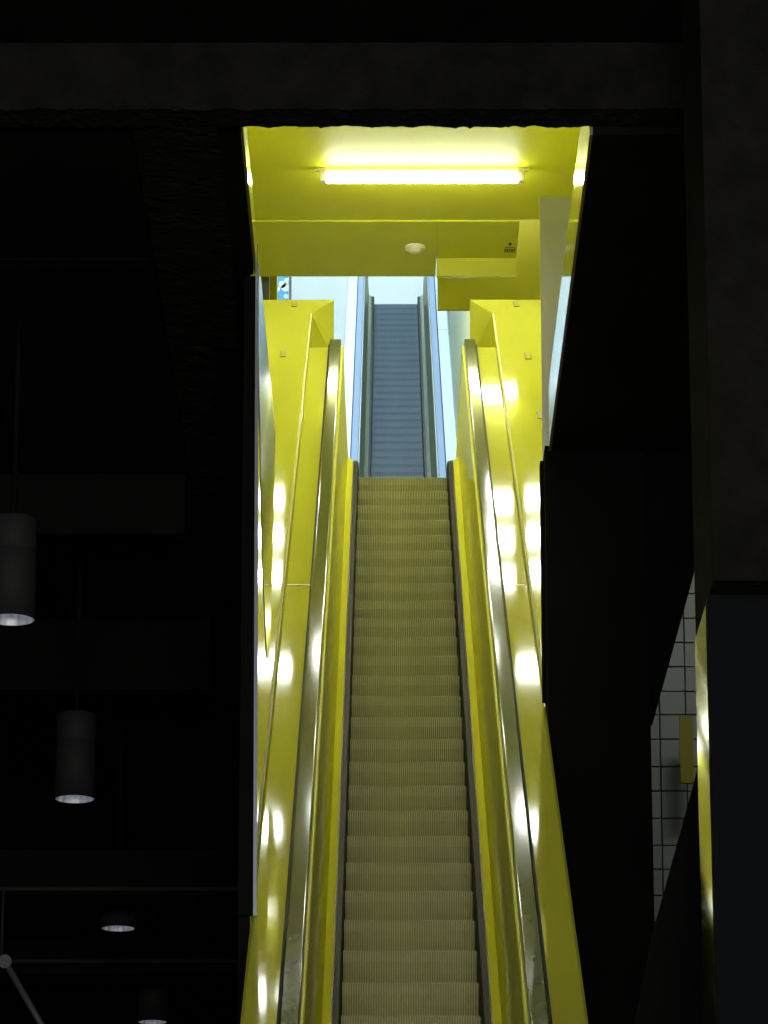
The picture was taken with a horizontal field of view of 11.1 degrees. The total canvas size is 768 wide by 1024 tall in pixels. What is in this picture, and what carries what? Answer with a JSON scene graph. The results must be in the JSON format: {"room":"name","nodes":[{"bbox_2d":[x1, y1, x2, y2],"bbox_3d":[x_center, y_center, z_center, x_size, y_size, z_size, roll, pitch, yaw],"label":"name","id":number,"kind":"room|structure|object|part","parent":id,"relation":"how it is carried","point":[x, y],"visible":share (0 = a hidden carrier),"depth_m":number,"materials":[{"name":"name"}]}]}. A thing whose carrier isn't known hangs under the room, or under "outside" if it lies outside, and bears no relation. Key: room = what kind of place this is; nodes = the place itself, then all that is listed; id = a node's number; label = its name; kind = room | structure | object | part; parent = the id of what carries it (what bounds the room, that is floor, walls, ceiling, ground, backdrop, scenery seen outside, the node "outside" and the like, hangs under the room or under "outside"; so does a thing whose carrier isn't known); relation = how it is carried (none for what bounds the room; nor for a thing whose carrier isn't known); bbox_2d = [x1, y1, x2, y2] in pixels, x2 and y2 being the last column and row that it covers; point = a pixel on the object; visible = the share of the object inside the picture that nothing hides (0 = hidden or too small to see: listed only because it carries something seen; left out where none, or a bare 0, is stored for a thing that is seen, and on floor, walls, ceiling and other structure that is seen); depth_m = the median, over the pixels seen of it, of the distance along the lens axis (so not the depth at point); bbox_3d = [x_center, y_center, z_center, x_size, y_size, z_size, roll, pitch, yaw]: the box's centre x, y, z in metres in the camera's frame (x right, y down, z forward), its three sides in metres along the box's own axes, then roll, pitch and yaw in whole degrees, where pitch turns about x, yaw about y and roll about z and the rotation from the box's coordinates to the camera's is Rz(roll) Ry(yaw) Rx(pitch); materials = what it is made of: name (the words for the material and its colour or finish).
{"room":"escalator hall","nodes":[
{"label":"escalator hall","id":0,"kind":"room"},
{"bbox_2d":[0,889,43,1023],"bbox_3d":[-1.799,2.366,20.152,0.349,0.889,0.060,0,-16,0],"label":"rod","id":1,"kind":"object","parent":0,"point":[6,962],"visible":1,"depth_m":20.14,"materials":[{"name":"grey metal"}]},
{"bbox_3d":[-1.959,2.108,20.228,0.016,0.350,0.016,0,-16,0],"label":"hanger rod","id":2,"kind":"part","parent":1,"relation":"part of","materials":[{"name":"grey metal"}]},
{"bbox_3d":[-1.789,2.545,20.100,0.329,0.517,0.034,0,-16,0],"label":"rod","id":3,"kind":"part","parent":1,"relation":"part of","materials":[{"name":"grey metal"}]},
{"bbox_2d":[0,400,182,994],"bbox_3d":[-5.822,1.089,27.672,8.095,0.300,26.300,0,-16,0],"label":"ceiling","id":4,"kind":"structure","parent":0,"point":[31,818],"depth_m":31.50,"materials":[{"name":"black paint"}]},
{"bbox_2d":[0,995,191,1023],"bbox_3d":[-5.651,8.913,39.236,8.400,8.200,0.300,0,-16,0],"label":"wall","id":5,"kind":"structure","parent":0,"point":[53,1009],"depth_m":40.20,"materials":[{"name":"black paint"}]},
{"bbox_2d":[0,126,253,1023],"bbox_3d":[-5.153,2.129,27.517,9.233,0.164,26.010,0,-16,0],"label":"wall","id":6,"kind":"structure","parent":0,"point":[98,394],"depth_m":18.17,"materials":[{"name":"black paint"}]},
{"bbox_2d":[0,319,37,625],"bbox_3d":[-1.594,-0.190,17.025,0.208,1.355,0.208,0,-16,0],"label":"pendant light","id":7,"kind":"object","parent":6,"relation":"in","point":[18,531],"visible":1,"depth_m":16.84,"materials":[{"name":"grey metal"}]},
{"bbox_3d":[-1.594,-0.406,17.088,0.024,0.905,0.024,0,-16,0],"label":"stem","id":8,"kind":"part","parent":7,"relation":"part of","materials":[{"name":"black paint"}]},
{"bbox_2d":[55,546,96,802],"bbox_3d":[-1.594,0.830,20.498,0.208,1.355,0.208,0,-16,0],"label":"pendant light","id":9,"kind":"object","parent":6,"relation":"in","point":[75,760],"visible":1,"depth_m":20.31,"materials":[{"name":"grey metal"}]},
{"bbox_3d":[-1.594,0.614,20.562,0.024,0.905,0.024,0,-16,0],"label":"stem","id":10,"kind":"part","parent":9,"relation":"part of","materials":[{"name":"black paint"}]},
{"bbox_2d":[0,474,185,539],"bbox_3d":[-5.381,-0.022,19.462,8.800,0.305,0.120,0,-16,0],"label":"beam","id":11,"kind":"structure","parent":6,"relation":"attached to","point":[64,506],"depth_m":19.41,"materials":[{"name":"black paint"}]},
{"bbox_2d":[0,619,210,693],"bbox_3d":[-5.377,0.815,22.134,8.800,0.405,0.120,0,-16,0],"label":"beam","id":12,"kind":"structure","parent":6,"relation":"attached to","point":[118,656],"depth_m":22.07,"materials":[{"name":"black paint"}]},
{"bbox_2d":[101,710,135,931],"bbox_3d":[-1.609,1.872,24.049,0.208,1.355,0.208,0,-16,0],"label":"pendant light","id":13,"kind":"object","parent":6,"relation":"in","point":[114,917],"visible":0.45,"depth_m":23.86,"materials":[{"name":"grey metal"}]},
{"bbox_3d":[-1.609,1.656,24.112,0.024,0.905,0.024,0,-16,0],"label":"stem","id":14,"kind":"part","parent":13,"relation":"part of","materials":[{"name":"black paint"}]},
{"bbox_2d":[138,830,167,1023],"bbox_3d":[-1.604,2.886,27.503,0.208,1.355,0.208,0,-16,0],"label":"pendant light","id":15,"kind":"object","parent":6,"relation":"in","point":[152,996],"visible":0.52,"depth_m":27.28,"materials":[{"name":"grey metal"}]},
{"bbox_3d":[-1.604,2.670,27.566,0.024,0.905,0.024,0,-16,0],"label":"stem","id":16,"kind":"part","parent":15,"relation":"part of","materials":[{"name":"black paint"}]},
{"bbox_2d":[237,851,247,1023],"bbox_3d":[-0.789,2.887,21.649,0.040,4.655,11.640,1,-16,-2],"label":"wall","id":17,"kind":"structure","parent":0,"point":[242,950],"depth_m":15.91,"materials":[{"name":"black paint"}]},
{"bbox_2d":[0,850,217,903],"bbox_3d":[-5.375,2.131,22.988,8.800,0.260,0.300,0,-16,0],"label":"beam","id":18,"kind":"structure","parent":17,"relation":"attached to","point":[17,867],"depth_m":22.85,"materials":[{"name":"black paint"}]},
{"bbox_2d":[0,937,237,981],"bbox_3d":[-5.370,2.997,26.381,8.800,0.250,0.300,0,-16,0],"label":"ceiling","id":19,"kind":"structure","parent":17,"relation":"attached to","point":[14,947],"depth_m":26.25,"materials":[{"name":"black paint"}]},
{"bbox_2d":[0,886,237,890],"bbox_3d":[-5.286,2.178,22.755,8.980,0.027,0.027,0,-16,0],"label":"conduit pipe","id":20,"kind":"object","parent":17,"relation":"attached to","point":[7,888],"visible":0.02,"depth_m":22.74,"materials":[{"name":"grey metal"}]},
{"bbox_2d":[12,959,236,962],"bbox_3d":[-5.356,2.980,26.126,8.830,0.027,0.027,0,-16,0],"label":"conduit pipe","id":21,"kind":"object","parent":17,"relation":"attached to","point":[13,960],"visible":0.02,"depth_m":26.11,"materials":[{"name":"grey metal"}]},
{"bbox_2d":[238,276,254,916],"bbox_3d":[-0.558,0.321,16.314,0.064,2.735,0.045,0,-16,0],"label":"wall panel","id":22,"kind":"object","parent":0,"point":[246,762],"visible":1,"depth_m":16.26,"materials":[{"name":"black paint"}]},
{"bbox_2d":[240,127,274,664],"bbox_3d":[-0.541,-0.343,16.975,0.014,1.380,4.400,0,-16,0],"label":"wall","id":23,"kind":"structure","parent":0,"point":[266,414],"depth_m":17.60,"materials":[{"name":"beige"}]},
{"bbox_2d":[253,263,258,916],"bbox_3d":[-0.528,0.291,16.275,0.030,2.790,0.035,0,-16,0],"label":"trim","id":24,"kind":"structure","parent":23,"relation":"attached to","point":[257,272],"depth_m":16.24,"materials":[{"name":"grey"}]},
{"bbox_2d":[249,300,333,931],"bbox_3d":[-0.682,0.173,22.451,0.610,7.015,11.680,0,-16,0],"label":"wall","id":25,"kind":"structure","parent":0,"point":[287,327],"depth_m":24.95,"materials":[{"name":"yellow paint"}]},
{"bbox_2d":[280,350,286,356],"bbox_3d":[-0.691,-1.085,27.019,0.044,0.108,0.183,0,-16,0],"label":"cover plate","id":26,"kind":"object","parent":25,"relation":"attached to","point":[283,353],"visible":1,"depth_m":27.01,"materials":[{"name":"yellow"}]},
{"bbox_2d":[257,313,311,852],"bbox_3d":[-0.535,0.086,22.211,0.013,6.448,11.130,0,-16,0],"label":"trim","id":27,"kind":"structure","parent":25,"relation":"attached to","point":[309,329],"depth_m":20.42,"materials":[{"name":"gold metal"}]},
{"bbox_2d":[291,301,297,306],"bbox_3d":[-0.654,-1.521,28.814,0.044,0.108,0.183,0,-16,0],"label":"cover plate","id":28,"kind":"object","parent":25,"relation":"attached to","point":[294,303],"visible":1,"depth_m":28.81,"materials":[{"name":"yellow"}]},
{"bbox_2d":[0,0,681,41],"bbox_3d":[0.104,-3.629,9.293,20.000,0.400,11.790,0,-16,0],"label":"ceiling","id":29,"kind":"structure","parent":0,"point":[20,20],"depth_m":14.71,"materials":[{"name":"black paint"}]},
{"bbox_2d":[0,42,683,128],"bbox_3d":[-0.439,-1.806,15.007,7.912,0.679,0.180,0,-16,0],"label":"beam","id":30,"kind":"structure","parent":0,"point":[139,85],"depth_m":14.88,"materials":[{"name":"black concrete"}]},
{"bbox_2d":[288,277,422,346],"bbox_3d":[-0.126,1.507,60.162,3.800,17.000,0.300,0,-16,0],"label":"wall","id":31,"kind":"structure","parent":0,"point":[384,290],"depth_m":61.46,"materials":[{"name":"white paint"}]},
{"bbox_2d":[247,126,579,276],"bbox_3d":[0.123,-4.452,23.949,3.000,0.565,16.250,0,-16,0],"label":"ceiling","id":32,"kind":"structure","parent":0,"point":[286,185],"depth_m":29.99,"materials":[{"name":"yellow paint"}]},
{"bbox_2d":[405,243,424,253],"bbox_3d":[0.244,-2.062,30.985,0.160,0.055,0.160,0,-16,0],"label":"smoke detector","id":33,"kind":"object","parent":32,"relation":"attached to","point":[414,248],"visible":1,"depth_m":30.94,"materials":[{"name":"beige plastic"}]},
{"bbox_2d":[315,167,528,182],"bbox_3d":[0.283,-2.510,29.397,1.600,0.120,0.072,0,-16,0],"label":"tube light","id":34,"kind":"object","parent":32,"relation":"attached to","point":[331,178],"visible":1,"depth_m":29.37,"materials":[{"name":"beige plastic"}]},
{"bbox_2d":[436,258,515,277],"bbox_3d":[0.733,-2.206,31.335,0.633,0.715,0.048,0,-16,0],"label":"trim","id":35,"kind":"structure","parent":32,"relation":"attached to","point":[445,267],"depth_m":31.24,"materials":[{"name":"yellow paint"}]},
{"bbox_2d":[503,239,516,252],"bbox_3d":[0.994,-2.088,30.986,0.102,0.004,0.310,0,-16,0],"label":"sign","id":36,"kind":"object","parent":32,"relation":"attached to","point":[510,245],"visible":1,"depth_m":30.96,"materials":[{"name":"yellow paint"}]},
{"bbox_2d":[447,311,469,430],"bbox_3d":[1.073,-2.338,47.063,0.525,17.000,27.000,0,-16,0],"label":"wall","id":37,"kind":"structure","parent":0,"point":[458,321],"depth_m":43.49,"materials":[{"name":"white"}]},
{"bbox_2d":[437,220,540,310],"bbox_3d":[1.035,-2.698,32.338,1.200,2.205,0.040,0,-16,0],"label":"wall","id":38,"kind":"structure","parent":0,"point":[453,294],"depth_m":32.07,"materials":[{"name":"yellow paint"}]},
{"bbox_2d":[470,300,545,707],"bbox_3d":[0.930,-0.179,23.897,0.610,5.525,9.100,0,-16,0],"label":"wall","id":39,"kind":"structure","parent":0,"point":[518,329],"depth_m":25.97,"materials":[{"name":"yellow paint"}]},
{"bbox_2d":[513,301,519,306],"bbox_3d":[0.966,-1.522,28.812,0.044,0.108,0.183,0,-16,0],"label":"cover plate","id":40,"kind":"object","parent":39,"relation":"attached to","point":[515,303],"visible":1,"depth_m":28.79,"materials":[{"name":"yellow"}]},
{"bbox_2d":[492,313,541,676],"bbox_3d":[0.782,-0.266,23.657,0.013,4.958,8.550,0,-16,0],"label":"trim","id":41,"kind":"structure","parent":39,"relation":"attached to","point":[494,324],"depth_m":22.61,"materials":[{"name":"gold metal"}]},
{"bbox_2d":[524,353,530,358],"bbox_3d":[0.984,-1.067,26.938,0.044,0.108,0.183,0,-16,0],"label":"cover plate","id":42,"kind":"object","parent":39,"relation":"attached to","point":[527,355],"visible":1,"depth_m":26.94,"materials":[{"name":"yellow"}]},
{"bbox_2d":[537,411,541,418],"bbox_3d":[0.997,-0.618,25.087,0.044,0.108,0.183,0,-16,0],"label":"cover plate","id":43,"kind":"object","parent":39,"relation":"attached to","point":[539,413],"visible":0.64,"depth_m":25.09,"materials":[{"name":"yellow"}]},
{"bbox_2d":[539,197,571,455],"bbox_3d":[1.190,-0.892,19.345,0.837,1.390,0.025,0,-16,0],"label":"wall","id":44,"kind":"structure","parent":0,"point":[554,211],"depth_m":19.42,"materials":[{"name":"white"}]},
{"bbox_2d":[546,126,592,450],"bbox_3d":[0.792,-0.972,17.105,0.012,0.298,4.300,0,-16,0],"label":"wall","id":45,"kind":"structure","parent":0,"point":[586,132],"depth_m":16.84,"materials":[{"name":"beige paint"}]},
{"bbox_2d":[539,461,545,702],"bbox_3d":[0.762,0.332,18.916,0.016,1.180,0.090,0,-16,0],"label":"trim","id":46,"kind":"structure","parent":45,"relation":"attached to","point":[541,467],"depth_m":18.88,"materials":[{"name":"black paint"}]},
{"bbox_2d":[543,446,654,1023],"bbox_3d":[1.012,3.185,18.004,0.482,7.230,0.248,0,-16,0],"label":"wall","id":47,"kind":"structure","parent":0,"point":[597,615],"depth_m":18.54,"materials":[{"name":"paint"}]},
{"bbox_2d":[551,126,691,454],"bbox_3d":[3.457,-1.021,17.117,5.317,0.398,4.313,0,-16,0],"label":"ceiling","id":48,"kind":"structure","parent":0,"point":[625,378],"depth_m":16.89,"materials":[{"name":"black paint"}]},
{"bbox_2d":[635,773,703,1023],"bbox_3d":[0.993,1.924,14.363,0.360,2.000,0.050,0,-16,0],"label":"wall","id":49,"kind":"structure","parent":0,"point":[672,987],"depth_m":14.44,"materials":[{"name":"paint"}]},
{"bbox_2d":[645,455,693,724],"bbox_3d":[1.986,0.383,18.842,1.464,1.320,0.180,0,-16,0],"label":"wall","id":50,"kind":"structure","parent":0,"point":[669,495],"depth_m":18.80,"materials":[{"name":"paint"}]},
{"bbox_2d":[651,575,699,921],"bbox_3d":[2.703,3.993,24.964,2.850,9.600,0.236,0,-16,0],"label":"tiled wall","id":51,"kind":"structure","parent":0,"point":[672,697],"depth_m":25.56,"materials":[{"name":"grey tile"}]},
{"bbox_2d":[679,716,693,783],"bbox_3d":[1.935,1.522,25.209,0.085,0.440,0.040,0,-16,0],"label":"panel","id":52,"kind":"object","parent":51,"relation":"attached to","point":[685,722],"visible":0.86,"depth_m":25.19,"materials":[{"name":"yellow"}]},
{"bbox_2d":[681,0,767,634],"bbox_3d":[2.278,-0.915,13.215,2.465,2.580,0.750,0,-16,0],"label":"wall","id":53,"kind":"structure","parent":0,"point":[725,42],"depth_m":12.83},
{"bbox_2d":[705,595,767,1023],"bbox_3d":[2.274,2.631,11.989,2.472,4.905,0.095,0,-16,0],"label":"wall","id":54,"kind":"structure","parent":0,"point":[736,625],"depth_m":12.45,"materials":[{"name":"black paint"}]},
{"label":"outside","id":55,"kind":"structure","parent":0,"visible":0},
{"bbox_2d":[277,277,288,299],"bbox_3d":[-1.265,-2.489,46.904,0.300,1.200,0.016,0,-16,0],"label":"banner","id":56,"kind":"object","parent":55,"point":[283,287],"visible":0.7,"depth_m":46.95,"materials":[{"name":"blue paper"}]},
{"bbox_3d":[0.138,1.830,33.074,3.000,0.320,9.500,0,-16,0],"label":"floor","id":57,"kind":"structure","parent":0,"visible":0},
{"bbox_2d":[261,277,269,299],"bbox_3d":[-0.960,-0.219,31.384,0.070,5.100,0.100,0,-16,0],"label":"trim","id":58,"kind":"structure","parent":57,"relation":"on","point":[265,281],"depth_m":31.80,"materials":[{"name":"grey"}]},
{"bbox_2d":[270,277,277,299],"bbox_3d":[-1.129,0.078,32.396,0.470,5.100,0.190,0,-16,0],"label":"door frame","id":59,"kind":"structure","parent":57,"relation":"on","point":[273,280],"depth_m":32.87,"materials":[{"name":"yellow paint"}]},
{"bbox_2d":[344,277,456,477],"bbox_3d":[0.155,-0.342,45.967,1.304,12.272,22.400,0,-16,0],"label":"escalator","id":60,"kind":"object","parent":57,"relation":"on","point":[401,420],"visible":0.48,"depth_m":48.17,"materials":[{"name":"metal"},{"name":"aluminium"},{"name":"rubber"}]},
{"bbox_3d":[-0.311,-1.246,46.233,0.076,10.387,22.400,0,-16,0],"label":"handrail","id":61,"kind":"part","parent":60,"relation":"part of","materials":[{"name":"blue"}]},
{"bbox_3d":[-0.250,-0.766,46.092,0.051,11.235,22.400,0,-16,0],"label":"balustrade panel","id":62,"kind":"part","parent":60,"relation":"part of","materials":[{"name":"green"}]},
{"bbox_3d":[-0.163,-0.248,45.940,0.030,10.637,22.400,0,-16,0],"label":"skirt panel","id":63,"kind":"part","parent":60,"relation":"part of","materials":[{"name":"black"}]},
{"bbox_3d":[0.472,-0.249,45.940,0.030,10.637,22.400,0,-16,0],"label":"skirt panel","id":64,"kind":"part","parent":60,"relation":"part of","materials":[{"name":"black"}]},
{"bbox_3d":[0.559,-0.766,46.091,0.051,11.235,22.400,0,-16,0],"label":"balustrade panel","id":65,"kind":"part","parent":60,"relation":"part of","materials":[{"name":"blue"}]},
{"bbox_3d":[0.621,-1.247,46.232,0.076,10.387,22.400,0,-16,0],"label":"handrail","id":66,"kind":"part","parent":60,"relation":"part of","materials":[{"name":"blue"}]},
{"bbox_3d":[2.282,2.713,12.267,2.457,4.905,0.484,0,-16,0],"label":"wall","id":67,"kind":"structure","parent":0,"visible":0},
{"bbox_2d":[695,606,714,1023],"bbox_3d":[1.047,2.715,12.271,0.012,4.903,0.480,0,-16,0],"label":"cladding","id":68,"kind":"object","parent":67,"relation":"attached to","point":[700,640],"visible":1,"depth_m":12.75,"materials":[{"name":"yellow metal"}]},
{"bbox_3d":[0.106,4.119,8.171,24.000,0.099,30.000,0,-16,0],"label":"floor","id":69,"kind":"structure","parent":0,"visible":0},
{"bbox_2d":[240,339,587,1023],"bbox_3d":[0.119,2.043,18.854,1.304,11.053,20.288,0,-16,0],"label":"escalator","id":70,"kind":"object","parent":69,"relation":"on","point":[412,864],"visible":1,"depth_m":19.51,"materials":[{"name":"metal"}]},
{"bbox_3d":[-0.347,1.139,19.120,0.076,9.168,20.288,0,-16,0],"label":"handrail","id":71,"kind":"part","parent":70,"relation":"part of","materials":[{"name":"rubber"}]},
{"bbox_3d":[-0.285,1.619,18.979,0.051,10.016,20.288,0,-16,0],"label":"balustrade panel","id":72,"kind":"part","parent":70,"relation":"part of","materials":[{"name":"yellow metal"}]},
{"bbox_3d":[-0.199,2.136,18.827,0.030,9.418,20.288,0,-16,0],"label":"skirt panel","id":73,"kind":"part","parent":70,"relation":"part of","materials":[{"name":"black"}]},
{"bbox_3d":[0.437,2.136,18.826,0.030,9.418,20.288,0,-16,0],"label":"skirt panel","id":74,"kind":"part","parent":70,"relation":"part of","materials":[{"name":"black"}]},
{"bbox_3d":[0.524,1.619,18.978,0.051,10.016,20.288,0,-16,0],"label":"balustrade panel","id":75,"kind":"part","parent":70,"relation":"part of","materials":[{"name":"yellow metal"}]},
{"bbox_3d":[0.585,1.138,19.119,0.076,9.168,20.288,0,-16,0],"label":"handrail","id":76,"kind":"part","parent":70,"relation":"part of","materials":[{"name":"rubber"}]},
{"bbox_3d":[-0.145,-10.680,49.357,3.800,0.300,27.300,0,-16,0],"label":"ceiling","id":77,"kind":"structure","parent":0,"visible":0},
{"bbox_2d":[289,277,291,299],"bbox_3d":[-1.110,-4.393,47.164,0.030,13.000,0.030,0,-16,0],"label":"trim","id":78,"kind":"structure","parent":77,"relation":"attached to","point":[290,278],"depth_m":46.65,"materials":[{"name":"grey metal"}]}
]}

